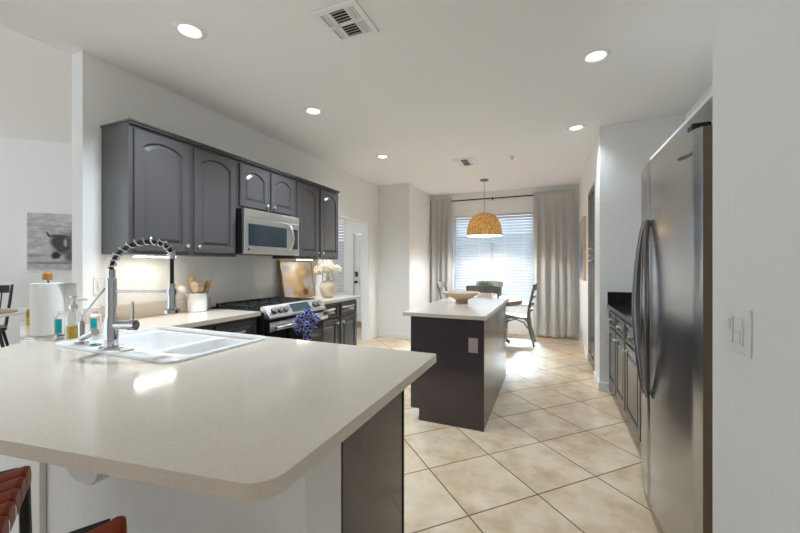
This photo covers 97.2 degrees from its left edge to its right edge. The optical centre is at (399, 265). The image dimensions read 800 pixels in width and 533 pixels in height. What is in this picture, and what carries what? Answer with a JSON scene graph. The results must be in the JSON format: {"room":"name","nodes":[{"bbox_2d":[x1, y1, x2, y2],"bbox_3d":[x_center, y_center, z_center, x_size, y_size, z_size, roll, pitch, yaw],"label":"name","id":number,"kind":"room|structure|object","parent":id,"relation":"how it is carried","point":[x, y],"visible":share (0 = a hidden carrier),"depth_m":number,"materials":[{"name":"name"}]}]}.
{"room":"kitchen","nodes":[
{"label":"kitchen","id":0,"kind":"room"},
{"bbox_2d":[0,137,71,347],"bbox_3d":[-5.558,-0.336,5.773,4.600,3.300,0.130,0,0,-22],"label":"wall","id":1,"kind":"structure","parent":0,"point":[36,176],"depth_m":5.55,"materials":[{"name":"white paint"}]},
{"bbox_2d":[23,212,71,270],"bbox_3d":[-5.373,-0.373,5.753,1.150,0.935,0.043,0,0,-22],"label":"canvas","id":2,"kind":"object","parent":1,"relation":"attached to","point":[47,237],"visible":0.56,"depth_m":5.63,"materials":[{"name":"grey fabric"}]},
{"bbox_2d":[0,25,71,143],"bbox_3d":[-5.390,-2.036,2.734,5.940,0.100,7.800,0,0,23],"label":"wall","id":3,"kind":"structure","parent":0,"point":[36,76],"depth_m":3.98,"materials":[{"name":"white paint"}]},
{"bbox_2d":[0,22,72,54],"bbox_3d":[-3.222,-1.721,0.208,0.030,0.530,4.855,0,0,23],"label":"wall header","id":4,"kind":"structure","parent":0,"point":[3,24],"depth_m":2.26,"materials":[{"name":"white paint"}]},
{"bbox_2d":[0,444,340,532],"bbox_3d":[-1.052,0.875,1.408,1.800,0.878,0.185,0,0,23],"label":"wall","id":5,"kind":"structure","parent":0,"point":[312,504],"depth_m":1.16,"materials":[{"name":"white paint"}]},
{"bbox_2d":[22,459,45,532],"bbox_3d":[-1.576,0.875,1.518,0.150,0.878,0.024,0,0,23],"label":"trim","id":6,"kind":"structure","parent":5,"relation":"attached to","point":[38,469],"depth_m":1.49,"materials":[{"name":"white paint"}]},
{"bbox_2d":[67,468,109,484],"bbox_3d":[-0.882,0.534,1.118,0.170,0.194,0.214,0,0,23],"label":"corbel bracket","id":7,"kind":"object","parent":5,"relation":"attached to","point":[87,478],"visible":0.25,"depth_m":1.01,"materials":[{"name":"white paint"}]},
{"bbox_2d":[72,51,377,338],"bbox_3d":[-1.338,-0.071,4.471,0.130,2.770,4.465,0,0,23],"label":"wall","id":8,"kind":"structure","parent":0,"point":[103,92],"depth_m":2.88,"materials":[{"name":"white paint"}]},
{"bbox_2d":[93,277,106,294],"bbox_3d":[-2.100,0.144,2.499,0.015,0.120,0.120,0,0,23],"label":"light switch","id":9,"kind":"object","parent":8,"relation":"attached to","point":[98,282],"visible":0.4,"depth_m":2.47,"materials":[{"name":"white plastic"}]},
{"bbox_2d":[84,297,210,323],"bbox_3d":[-1.952,0.347,2.836,0.021,0.104,0.966,0,0,23],"label":"backsplash","id":10,"kind":"structure","parent":8,"relation":"attached to","point":[152,308],"depth_m":2.72,"materials":[{"name":"beige stone"}]},
{"bbox_2d":[100,118,237,256],"bbox_3d":[-1.773,-0.530,2.821,0.361,0.908,0.891,0,0,23],"label":"upper cabinet","id":11,"kind":"object","parent":8,"relation":"attached to","point":[180,191],"visible":0.98,"depth_m":2.58,"materials":[{"name":"grey paint"}]},
{"bbox_2d":[131,255,177,257],"bbox_3d":[-1.831,-0.067,2.640,0.060,0.018,0.300,0,0,23],"label":"light","id":12,"kind":"object","parent":11,"relation":"attached to","point":[155,256],"visible":0.71,"depth_m":2.60,"materials":[{"name":"white plastic"}]},
{"bbox_2d":[236,156,295,216],"bbox_3d":[-1.444,-0.750,3.593,0.361,0.468,0.783,0,0,23],"label":"upper cabinet","id":13,"kind":"object","parent":8,"relation":"attached to","point":[260,187],"visible":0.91,"depth_m":3.47,"materials":[{"name":"grey paint"}]},
{"bbox_2d":[236,208,298,255],"bbox_3d":[-1.398,-0.308,3.558,0.472,0.408,0.745,0,0,23],"label":"microwave","id":14,"kind":"object","parent":13,"relation":"attached to","point":[258,233],"visible":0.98,"depth_m":3.39,"materials":[{"name":"silver metal"}]},
{"bbox_2d":[273,273,277,283],"bbox_3d":[-1.437,0.154,4.059,0.011,0.120,0.075,0,0,23],"label":"wall outlet","id":15,"kind":"object","parent":8,"relation":"attached to","point":[275,275],"visible":1,"depth_m":4.06,"materials":[{"name":"white plastic"}]},
{"bbox_2d":[273,176,339,259],"bbox_3d":[-1.116,-0.530,4.361,0.361,0.908,0.882,0,0,23],"label":"upper cabinet","id":16,"kind":"object","parent":8,"relation":"attached to","point":[316,205],"visible":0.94,"depth_m":4.24,"materials":[{"name":"grey paint"}]},
{"bbox_2d":[338,214,371,223],"bbox_3d":[-0.779,-0.749,5.597,0.016,0.025,1.385,0,0,23],"label":"trim","id":17,"kind":"structure","parent":8,"relation":"attached to","point":[338,214],"depth_m":5.68,"materials":[{"name":"white paint"}]},
{"bbox_2d":[362,223,371,340],"bbox_3d":[-0.587,0.289,6.212,0.146,2.050,0.103,0,0,23],"label":"trim","id":18,"kind":"structure","parent":8,"relation":"attached to","point":[366,227],"depth_m":6.16,"materials":[{"name":"white paint"}]},
{"bbox_2d":[326,218,361,294],"bbox_3d":[-1.257,-0.071,8.434,4.070,2.770,0.130,0,0,23],"label":"wall","id":19,"kind":"structure","parent":0,"point":[351,228],"depth_m":8.34,"materials":[{"name":"white paint"}]},
{"bbox_2d":[333,221,344,293],"bbox_3d":[-1.479,-0.189,8.486,0.400,1.735,0.130,0,0,23],"label":"window","id":20,"kind":"structure","parent":19,"relation":"in","point":[337,279],"depth_m":8.46,"materials":[{"name":"white paint"}]},
{"bbox_2d":[354,234,361,320],"bbox_3d":[-0.673,0.289,8.134,0.900,2.030,0.135,0,0,23],"label":"door","id":21,"kind":"structure","parent":19,"relation":"in","point":[357,237],"depth_m":8.29,"materials":[{"name":"white paint"}]},
{"bbox_2d":[0,0,712,195],"bbox_3d":[0.029,-1.506,2.081,4.480,0.100,10.850,0,0,23],"label":"ceiling","id":22,"kind":"structure","parent":0,"point":[439,82],"depth_m":2.64,"materials":[{"name":"white paint"}]},
{"bbox_2d":[172,19,206,39],"bbox_3d":[-1.299,-1.449,2.179,0.190,0.012,0.190,0,0,23],"label":"recessed light","id":23,"kind":"object","parent":22,"relation":"in","point":[188,29],"visible":1,"depth_m":2.17,"materials":[{"name":"white plastic"}]},
{"bbox_2d":[303,106,323,114],"bbox_3d":[-0.815,-1.449,3.315,0.190,0.012,0.190,0,0,23],"label":"recessed light","id":24,"kind":"object","parent":22,"relation":"in","point":[312,110],"visible":1,"depth_m":3.31,"materials":[{"name":"white plastic"}]},
{"bbox_2d":[312,0,378,43],"bbox_3d":[-0.318,-1.449,2.109,0.284,0.014,0.300,0,0,23],"label":"ceiling vent","id":25,"kind":"object","parent":22,"relation":"in","point":[346,21],"visible":1,"depth_m":2.09,"materials":[{"name":"grey metal"}]},
{"bbox_2d":[376,154,389,158],"bbox_3d":[-0.231,-1.449,4.708,0.190,0.012,0.190,0,0,23],"label":"recessed light","id":26,"kind":"object","parent":22,"relation":"in","point":[381,156],"visible":1,"depth_m":4.71,"materials":[{"name":"white plastic"}]},
{"bbox_2d":[453,157,477,166],"bbox_3d":[0.927,-1.449,4.964,0.280,0.014,0.380,0,0,23],"label":"ceiling vent","id":27,"kind":"object","parent":22,"relation":"in","point":[470,161],"visible":1,"depth_m":4.95,"materials":[{"name":"grey metal"}]},
{"bbox_2d":[466,179,501,236],"bbox_3d":[1.433,-0.977,5.999,0.599,0.958,0.599,0,0,20],"label":"pendant lamp","id":28,"kind":"object","parent":22,"relation":"hanging from","point":[484,224],"visible":1,"depth_m":5.79,"materials":[{"name":"brown wicker"}]},
{"bbox_2d":[566,124,585,130],"bbox_3d":[1.858,-1.449,3.719,0.190,0.012,0.190,0,0,23],"label":"recessed light","id":29,"kind":"object","parent":22,"relation":"in","point":[575,127],"visible":1,"depth_m":3.71,"materials":[{"name":"white plastic"}]},
{"bbox_2d":[580,47,611,62],"bbox_3d":[1.357,-1.449,2.443,0.190,0.012,0.190,0,0,23],"label":"recessed light","id":30,"kind":"object","parent":22,"relation":"in","point":[597,54],"visible":1,"depth_m":2.43,"materials":[{"name":"white plastic"}]},
{"bbox_2d":[378,183,411,333],"bbox_3d":[-0.152,-0.071,6.463,0.750,2.770,0.130,0,0,23],"label":"wall","id":31,"kind":"structure","parent":0,"point":[394,201],"depth_m":6.37,"materials":[{"name":"white paint"}]},
{"bbox_2d":[378,332,409,338],"bbox_3d":[-0.114,1.269,6.369,0.632,0.090,0.013,0,0,23],"label":"baseboard","id":32,"kind":"structure","parent":31,"relation":"attached to","point":[380,334],"depth_m":6.36,"materials":[{"name":"white paint"}]},
{"bbox_2d":[412,185,430,308],"bbox_3d":[0.381,-0.071,6.920,0.130,2.770,1.130,0,0,23],"label":"wall","id":33,"kind":"structure","parent":0,"point":[421,205],"depth_m":6.84,"materials":[{"name":"white paint"}]},
{"bbox_2d":[431,184,578,333],"bbox_3d":[1.968,-0.071,6.934,3.040,2.770,0.140,0,0,23],"label":"wall","id":34,"kind":"structure","parent":0,"point":[527,202],"depth_m":6.78,"materials":[{"name":"white paint"}]},
{"bbox_2d":[430,195,533,202],"bbox_3d":[1.890,-1.301,6.839,2.702,0.060,0.106,0,0,23],"label":"curtain rod","id":35,"kind":"object","parent":34,"relation":"attached to","point":[492,198],"visible":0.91,"depth_m":6.84,"materials":[{"name":"grey metal"}]},
{"bbox_2d":[431,198,451,302],"bbox_3d":[0.812,-0.024,7.147,0.437,2.657,0.178,0,0,23],"label":"curtain","id":36,"kind":"object","parent":35,"relation":"hanging from","point":[441,251],"visible":0.7,"depth_m":7.20,"materials":[{"name":"grey fabric"}]},
{"bbox_2d":[534,189,574,337],"bbox_3d":[2.766,-0.024,6.333,0.686,2.657,0.146,0,0,21],"label":"curtain","id":37,"kind":"object","parent":35,"relation":"hanging from","point":[554,211],"visible":0.99,"depth_m":6.34,"materials":[{"name":"grey fabric"}]},
{"bbox_2d":[454,214,533,304],"bbox_3d":[1.830,-0.160,6.966,1.600,1.822,0.150,0,0,23],"label":"window","id":38,"kind":"structure","parent":34,"relation":"in","point":[532,214],"depth_m":6.99,"materials":[{"name":"glass"}]},
{"bbox_2d":[454,208,533,303],"bbox_3d":[1.823,-0.172,6.950,1.552,1.794,0.060,0,0,23],"label":"window blind","id":39,"kind":"object","parent":38,"relation":"attached to","point":[521,284],"visible":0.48,"depth_m":6.89,"materials":[{"name":"white paint"}]},
{"bbox_2d":[508,329,577,337],"bbox_3d":[1.936,1.269,6.864,2.749,0.090,0.013,0,0,23],"label":"baseboard","id":40,"kind":"structure","parent":34,"relation":"attached to","point":[511,331],"depth_m":6.71,"materials":[{"name":"white paint"}]},
{"bbox_2d":[357,321,664,532],"bbox_3d":[-2.694,1.364,3.242,10.500,0.100,10.850,0,0,23],"label":"floor","id":41,"kind":"structure","parent":0,"point":[555,452],"depth_m":2.38,"materials":[{"name":"beige tile"}]},
{"bbox_2d":[0,284,13,347],"bbox_3d":[-5.673,0.799,4.812,0.500,1.037,0.569,0,0,-43],"label":"spindle chair","id":42,"kind":"object","parent":41,"relation":"on","point":[3,288],"visible":0.83,"depth_m":5.04,"materials":[{"name":"black paint"}]},
{"bbox_2d":[0,308,29,316],"bbox_3d":[-5.049,0.939,4.143,1.040,0.750,1.040,0,0,23],"label":"table","id":43,"kind":"object","parent":41,"relation":"on","point":[20,311],"visible":0.47,"depth_m":4.22,"materials":[{"name":"white paint"}]},
{"bbox_2d":[0,309,17,313],"bbox_3d":[-4.938,0.560,4.150,0.600,0.006,0.600,0,0,23],"label":"placemat","id":44,"kind":"object","parent":43,"relation":"on","point":[1,310],"visible":1,"depth_m":4.33,"materials":[{"name":"beige"}]},
{"bbox_2d":[0,466,31,532],"bbox_3d":[-1.279,0.985,0.887,0.454,0.659,0.454,0,0,-38],"label":"bar stool","id":45,"kind":"object","parent":41,"relation":"on","point":[15,483],"visible":1,"depth_m":1.07,"materials":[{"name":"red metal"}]},
{"bbox_2d":[68,516,126,532],"bbox_3d":[-0.781,0.985,0.653,0.454,0.659,0.454,0,0,-38],"label":"bar stool","id":46,"kind":"object","parent":41,"relation":"on","point":[118,524],"visible":1,"depth_m":0.89,"materials":[{"name":"brown leather"}]},
{"bbox_2d":[193,316,256,334],"bbox_3d":[-1.635,0.876,2.801,0.629,0.876,0.780,0,0,23],"label":"base cabinet","id":47,"kind":"object","parent":41,"relation":"on","point":[246,325],"visible":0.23,"depth_m":2.84,"materials":[{"name":"grey paint"}]},
{"bbox_2d":[211,297,327,341],"bbox_3d":[-1.253,0.836,3.518,0.764,0.957,0.816,0,0,23],"label":"stove","id":48,"kind":"object","parent":41,"relation":"on","point":[277,313],"visible":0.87,"depth_m":3.28,"materials":[{"name":"black metal"}]},
{"bbox_2d":[211,305,259,311],"bbox_3d":[-1.327,0.401,3.549,0.598,0.024,0.816,0,0,23],"label":"cooktop","id":49,"kind":"object","parent":48,"relation":"in","point":[232,307],"depth_m":3.20,"materials":[{"name":"black metal"}]},
{"bbox_2d":[292,308,320,340],"bbox_3d":[-0.879,0.674,3.311,0.062,0.546,0.384,0,0,23],"label":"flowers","id":50,"kind":"object","parent":48,"relation":"hanging from","point":[305,323],"visible":0.62,"depth_m":3.30,"materials":[{"name":"blue plant"}]},
{"bbox_2d":[322,299,356,345],"bbox_3d":[-0.982,0.876,4.330,0.629,0.876,0.865,0,0,23],"label":"base cabinet","id":51,"kind":"object","parent":41,"relation":"on","point":[340,327],"visible":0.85,"depth_m":4.26,"materials":[{"name":"grey paint"}]},
{"bbox_2d":[304,294,359,304],"bbox_3d":[-0.982,0.417,4.345,0.623,0.035,0.898,0,0,23],"label":"countertop","id":52,"kind":"structure","parent":51,"relation":"on","point":[335,298],"depth_m":4.37,"materials":[{"name":"beige stone"}]},
{"bbox_2d":[279,260,315,297],"bbox_3d":[-1.249,0.174,4.327,0.093,0.457,0.580,0,0,23],"label":"framed art","id":53,"kind":"object","parent":52,"relation":"on","point":[297,280],"visible":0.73,"depth_m":4.30,"materials":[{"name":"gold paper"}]},
{"bbox_2d":[320,278,335,296],"bbox_3d":[-0.903,0.279,4.408,0.200,0.240,0.200,0,0,23],"label":"vase","id":54,"kind":"object","parent":52,"relation":"on","point":[327,287],"visible":0.98,"depth_m":4.34,"materials":[{"name":"beige ceramic"}]},
{"bbox_2d":[313,264,325,277],"bbox_3d":[-1.003,0.086,4.413,0.153,0.192,0.157,0,0,-36],"label":"bloom","id":55,"kind":"object","parent":54,"relation":"in","point":[316,268],"visible":0.5,"depth_m":4.37,"materials":[{"name":"white plant"}]},
{"bbox_2d":[319,263,331,274],"bbox_3d":[-0.909,0.078,4.307,0.153,0.207,0.157,0,0,-39],"label":"bloom","id":56,"kind":"object","parent":54,"relation":"on","point":[328,269],"visible":1,"depth_m":4.26,"materials":[{"name":"white plant"}]},
{"bbox_2d":[322,260,333,267],"bbox_3d":[-0.903,0.057,4.407,0.155,0.246,0.159,0,0,23],"label":"bloom","id":57,"kind":"object","parent":54,"relation":"in","point":[325,261],"visible":0.36,"depth_m":4.37,"materials":[{"name":"white plant"}]},
{"bbox_2d":[329,265,341,277],"bbox_3d":[-0.803,0.087,4.402,0.153,0.189,0.157,0,0,-39],"label":"bloom","id":58,"kind":"object","parent":54,"relation":"in","point":[334,271],"visible":0.92,"depth_m":4.36,"materials":[{"name":"white plant"}]},
{"bbox_2d":[341,390,403,532],"bbox_3d":[-0.846,0.875,1.706,1.664,0.878,0.515,0,0,23],"label":"base cabinet","id":59,"kind":"object","parent":41,"relation":"on","point":[372,456],"visible":0.17,"depth_m":1.36,"materials":[{"name":"grey"}]},
{"bbox_2d":[0,297,435,501],"bbox_3d":[-1.294,0.365,1.923,2.950,0.140,2.130,0,0,23],"label":"countertop","id":60,"kind":"structure","parent":59,"relation":"on","point":[244,423],"depth_m":1.00,"materials":[{"name":"beige stone"}]},
{"bbox_2d":[26,309,29,324],"bbox_3d":[-2.481,0.346,2.390,0.050,0.105,0.080,0,0,-27],"label":"printed box","id":61,"kind":"object","parent":60,"relation":"on","point":[27,310],"visible":0.24,"depth_m":2.35,"materials":[{"name":"yellow cardboard"}]},
{"bbox_2d":[25,272,53,338],"bbox_3d":[-1.982,0.219,1.981,0.176,0.360,0.176,0,0,23],"label":"paper towel holder","id":62,"kind":"object","parent":60,"relation":"on","point":[47,276],"visible":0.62,"depth_m":1.96,"materials":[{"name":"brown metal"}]},
{"bbox_2d":[30,283,75,335],"bbox_3d":[-1.972,0.244,1.992,0.148,0.286,0.165,0,0,23],"label":"paper towel roll","id":63,"kind":"object","parent":62,"relation":"on","point":[46,299],"visible":0.87,"depth_m":1.93,"materials":[{"name":"white paper"}]},
{"bbox_2d":[54,311,64,339],"bbox_3d":[-1.838,0.324,1.909,0.055,0.150,0.054,0,0,23],"label":"soap bottle","id":64,"kind":"object","parent":60,"relation":"on","point":[59,319],"visible":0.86,"depth_m":1.89,"materials":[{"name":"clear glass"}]},
{"bbox_2d":[65,296,87,339],"bbox_3d":[-1.740,0.281,1.889,0.106,0.236,0.070,0,0,23],"label":"soap dispenser","id":65,"kind":"object","parent":60,"relation":"on","point":[72,318],"visible":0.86,"depth_m":1.87,"materials":[{"name":"clear glass"}]},
{"bbox_2d":[65,309,81,339],"bbox_3d":[-1.757,0.317,1.896,0.070,0.165,0.070,0,0,23],"label":"bottle","id":66,"kind":"object","parent":65,"relation":"on","point":[72,318],"depth_m":1.87,"materials":[{"name":"clear glass"}]},
{"bbox_2d":[73,288,104,344],"bbox_3d":[-1.529,0.249,1.735,0.148,0.274,0.059,0,0,9],"label":"tap","id":67,"kind":"object","parent":60,"relation":"on","point":[82,335],"visible":0.96,"depth_m":1.73,"materials":[{"name":"silver metal"}]},
{"bbox_2d":[98,237,179,349],"bbox_3d":[-1.213,0.127,1.645,0.363,0.516,0.094,0,0,0],"label":"spring faucet","id":68,"kind":"object","parent":60,"relation":"on","point":[112,324],"visible":1,"depth_m":1.63,"materials":[{"name":"silver metal"}]},
{"bbox_2d":[54,326,265,363],"bbox_3d":[-1.231,0.487,1.843,0.910,0.215,0.555,0,0,23],"label":"sink","id":69,"kind":"object","parent":60,"relation":"in","point":[150,344],"visible":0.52,"depth_m":1.92,"materials":[{"name":"white ceramic"}]},
{"bbox_2d":[89,310,101,338],"bbox_3d":[-1.674,0.324,1.937,0.055,0.150,0.054,0,0,23],"label":"soap bottle","id":70,"kind":"object","parent":69,"relation":"on","point":[95,319],"visible":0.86,"depth_m":1.92,"materials":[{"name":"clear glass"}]},
{"bbox_2d":[187,292,206,311],"bbox_3d":[-1.758,0.320,3.060,0.152,0.158,0.152,0,0,23],"label":"utensil crock","id":71,"kind":"object","parent":60,"relation":"on","point":[197,302],"visible":0.94,"depth_m":3.00,"materials":[{"name":"white ceramic"}]},
{"bbox_2d":[178,285,188,299],"bbox_3d":[-1.815,0.278,2.981,0.080,0.220,0.126,0,0,10],"label":"ladle","id":72,"kind":"object","parent":71,"relation":"in","point":[182,288],"visible":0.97,"depth_m":2.93,"materials":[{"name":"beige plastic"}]},
{"bbox_2d":[189,277,194,293],"bbox_3d":[-1.784,0.243,3.023,0.053,0.287,0.058,0,0,-21],"label":"wooden spoon","id":73,"kind":"object","parent":71,"relation":"in","point":[191,279],"visible":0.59,"depth_m":3.01,"materials":[{"name":"brown wood"}]},
{"bbox_2d":[190,281,198,293],"bbox_3d":[-1.736,0.261,2.990,0.054,0.252,0.056,0,0,31],"label":"wooden spoon","id":74,"kind":"object","parent":71,"relation":"in","point":[194,286],"visible":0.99,"depth_m":2.98,"materials":[{"name":"brown wood"}]},
{"bbox_2d":[197,283,203,292],"bbox_3d":[-1.721,0.268,3.024,0.050,0.238,0.048,0,0,7],"label":"wooden spoon","id":75,"kind":"object","parent":71,"relation":"in","point":[201,287],"visible":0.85,"depth_m":3.03,"materials":[{"name":"brown wood"}]},
{"bbox_2d":[204,281,208,292],"bbox_3d":[-1.718,0.262,3.112,0.055,0.250,0.063,0,0,2],"label":"wooden spoon","id":76,"kind":"object","parent":71,"relation":"in","point":[206,283],"visible":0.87,"depth_m":3.11,"materials":[{"name":"brown wood"}]},
{"bbox_2d":[207,279,212,294],"bbox_3d":[-1.698,0.255,3.119,0.059,0.266,0.082,0,0,20],"label":"wooden spoon","id":77,"kind":"object","parent":71,"relation":"in","point":[211,280],"visible":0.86,"depth_m":3.12,"materials":[{"name":"brown wood"}]},
{"bbox_2d":[437,282,448,298],"bbox_3d":[0.960,0.809,6.222,0.546,1.019,0.500,0,0,23],"label":"dining chair","id":78,"kind":"object","parent":41,"relation":"on","point":[439,284],"visible":0.32,"depth_m":6.36,"materials":[{"name":"grey paint"}]},
{"bbox_2d":[411,304,505,431],"bbox_3d":[0.659,0.875,3.598,0.650,0.878,1.514,0,0,23],"label":"kitchen island","id":79,"kind":"object","parent":41,"relation":"on","point":[462,389],"visible":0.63,"depth_m":2.91,"materials":[{"name":"grey paint"}]},
{"bbox_2d":[403,297,508,320],"bbox_3d":[0.675,0.417,3.664,0.710,0.035,1.670,0,0,23],"label":"island countertop","id":80,"kind":"structure","parent":79,"relation":"on","point":[477,308],"depth_m":3.18,"materials":[{"name":"beige stone"}]},
{"bbox_2d":[444,291,479,302],"bbox_3d":[0.659,0.343,3.763,0.380,0.113,0.380,0,0,23],"label":"wooden bowl","id":81,"kind":"object","parent":80,"relation":"on","point":[459,296],"visible":1,"depth_m":3.68,"materials":[{"name":"brown wood"}]},
{"bbox_2d":[469,338,477,352],"bbox_3d":[0.582,0.639,2.805,0.075,0.118,0.011,0,0,23],"label":"wall outlet","id":82,"kind":"object","parent":79,"relation":"attached to","point":[473,342],"visible":1,"depth_m":2.80,"materials":[{"name":"grey plastic"}]},
{"bbox_2d":[466,285,499,297],"bbox_3d":[1.322,0.809,5.445,0.500,1.019,0.546,0,0,23],"label":"dining chair","id":83,"kind":"object","parent":41,"relation":"on","point":[478,288],"visible":0.09,"depth_m":5.18,"materials":[{"name":"grey paint"}]},
{"bbox_2d":[476,281,502,295],"bbox_3d":[1.620,0.809,6.526,0.500,1.019,0.546,0,0,23],"label":"dining chair","id":84,"kind":"object","parent":41,"relation":"on","point":[496,283],"visible":0.15,"depth_m":6.69,"materials":[{"name":"grey paint"}]},
{"bbox_2d":[475,296,521,342],"bbox_3d":[1.446,0.938,6.015,1.204,0.748,1.204,0,0,23],"label":"dining table","id":85,"kind":"object","parent":41,"relation":"on","point":[513,301],"visible":0.1,"depth_m":5.69,"materials":[{"name":"brown wood"}]},
{"bbox_2d":[476,293,492,297],"bbox_3d":[1.446,0.468,6.015,0.290,0.190,0.140,0,0,23],"label":"planter","id":86,"kind":"object","parent":85,"relation":"on","point":[479,294],"visible":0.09,"depth_m":5.94,"materials":[{"name":"white ceramic"}]},
{"bbox_2d":[480,281,491,285],"bbox_3d":[1.449,0.322,6.023,0.198,0.149,0.222,0,0,-14],"label":"succulent","id":87,"kind":"object","parent":86,"relation":"on","point":[486,282],"visible":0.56,"depth_m":5.97,"materials":[{"name":"green plant"}]},
{"bbox_2d":[506,283,536,346],"bbox_3d":[2.026,0.809,5.952,0.546,1.019,0.500,0,0,23],"label":"dining chair","id":88,"kind":"object","parent":41,"relation":"on","point":[512,316],"visible":0.77,"depth_m":5.77,"materials":[{"name":"grey paint"}]},
{"bbox_2d":[588,184,594,370],"bbox_3d":[2.677,0.169,4.359,0.616,2.290,0.776,0,0,23],"label":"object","id":89,"kind":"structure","parent":41,"relation":"on","point":[591,197],"depth_m":4.42,"materials":[{"name":"grey paint"}]},
{"bbox_2d":[606,310,617,393],"bbox_3d":[2.353,0.876,3.332,0.666,0.876,0.434,0,0,23],"label":"base cabinet","id":90,"kind":"object","parent":41,"relation":"on","point":[612,332],"visible":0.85,"depth_m":3.43,"materials":[{"name":"grey paint"}]},
{"bbox_2d":[613,315,627,411],"bbox_3d":[2.182,0.876,2.932,0.666,0.876,0.434,0,0,23],"label":"base cabinet","id":91,"kind":"object","parent":41,"relation":"on","point":[620,340],"visible":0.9,"depth_m":3.03,"materials":[{"name":"grey paint"}]},
{"bbox_2d":[622,323,640,441],"bbox_3d":[1.992,0.876,2.486,0.666,0.876,0.534,0,0,23],"label":"base cabinet","id":92,"kind":"object","parent":41,"relation":"on","point":[633,389],"visible":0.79,"depth_m":2.59,"materials":[{"name":"grey paint"}]},
{"bbox_2d":[607,292,631,324],"bbox_3d":[2.173,0.355,2.880,0.658,0.160,1.433,0,0,23],"label":"countertop","id":93,"kind":"structure","parent":92,"relation":"on","point":[620,303],"depth_m":3.57,"materials":[{"name":"stone"}]},
{"bbox_2d":[632,121,712,532],"bbox_3d":[1.581,0.323,1.675,0.745,1.982,1.097,0,0,23],"label":"refrigerator","id":94,"kind":"object","parent":41,"relation":"on","point":[672,285],"visible":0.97,"depth_m":1.54,"materials":[{"name":"silver metal"}]},
{"bbox_2d":[579,124,613,391],"bbox_3d":[2.713,-0.071,4.985,0.130,2.770,2.860,0,0,23],"label":"wall","id":95,"kind":"structure","parent":0,"point":[599,168],"depth_m":3.69,"materials":[{"name":"white paint"}]},
{"bbox_2d":[579,216,585,280],"bbox_3d":[2.812,-0.241,5.432,0.038,0.930,0.800,0,0,23],"label":"wall picture","id":96,"kind":"object","parent":95,"relation":"attached to","point":[582,224],"visible":1,"depth_m":5.29,"materials":[{"name":"brown wood"}]},
{"bbox_2d":[580,220,582,277],"bbox_3d":[2.814,-0.241,5.431,0.027,0.878,0.748,0,0,23],"label":"print","id":97,"kind":"object","parent":96,"relation":"attached to","point":[581,221],"depth_m":5.46},
{"bbox_2d":[578,334,587,360],"bbox_3d":[2.892,1.269,5.587,0.013,0.090,1.587,0,0,23],"label":"baseboard","id":98,"kind":"structure","parent":95,"relation":"attached to","point":[579,337],"depth_m":5.34,"materials":[{"name":"white paint"}]},
{"bbox_2d":[594,371,599,390],"bbox_3d":[2.166,1.269,3.885,0.013,0.090,0.433,0,0,23],"label":"baseboard","id":99,"kind":"structure","parent":95,"relation":"attached to","point":[597,382],"depth_m":3.84,"materials":[{"name":"white paint"}]},
{"bbox_2d":[600,382,608,391],"bbox_3d":[2.129,1.269,3.673,0.085,0.090,0.013,0,0,23],"label":"baseboard","id":100,"kind":"structure","parent":95,"relation":"attached to","point":[603,386],"depth_m":3.67,"materials":[{"name":"white paint"}]},
{"bbox_2d":[607,292,631,304],"bbox_3d":[2.175,0.337,2.879,0.653,0.124,1.433,0,0,23],"label":"backsplash","id":101,"kind":"structure","parent":95,"relation":"attached to","point":[612,297],"depth_m":3.61,"materials":[{"name":"black stone"}]},
{"bbox_2d":[614,115,684,291],"bbox_3d":[2.571,-0.071,3.562,0.725,2.770,0.130,0,0,23],"label":"wall","id":102,"kind":"structure","parent":0,"point":[635,143],"depth_m":3.59,"materials":[{"name":"white paint"}]},
{"bbox_2d":[685,84,712,119],"bbox_3d":[2.240,-0.071,2.029,0.130,2.770,2.950,0,0,23],"label":"wall","id":103,"kind":"structure","parent":0,"point":[708,92],"depth_m":3.08,"materials":[{"name":"white paint"}]},
{"bbox_2d":[650,91,712,159],"bbox_3d":[1.711,-0.665,1.695,0.578,0.118,1.260,0,0,23],"label":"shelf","id":104,"kind":"object","parent":103,"relation":"attached to","point":[704,112],"visible":0.19,"depth_m":1.71,"materials":[{"name":"white paint"}]},
{"bbox_2d":[713,0,799,532],"bbox_3d":[0.367,-0.071,-1.369,0.910,2.770,4.770,0,0,23],"label":"wall","id":105,"kind":"structure","parent":0,"point":[756,43],"depth_m":0.78,"materials":[{"name":"white paint"}]},
{"bbox_2d":[724,304,751,358],"bbox_3d":[0.813,0.157,0.857,0.015,0.112,0.127,0,0,23],"label":"light switch","id":106,"kind":"object","parent":105,"relation":"attached to","point":[737,320],"visible":1,"depth_m":0.83,"materials":[{"name":"white plastic"}]},
{"bbox_3d":[3.074,1.404,9.756,14.000,0.100,5.640,0,0,23],"label":"floor","id":107,"kind":"structure","parent":0,"visible":0},
{"bbox_2d":[335,235,531,296],"bbox_3d":[3.828,0.184,11.522,14.000,2.340,0.200,0,0,23],"label":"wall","id":108,"kind":"structure","parent":107,"relation":"on","point":[514,235],"depth_m":11.77,"materials":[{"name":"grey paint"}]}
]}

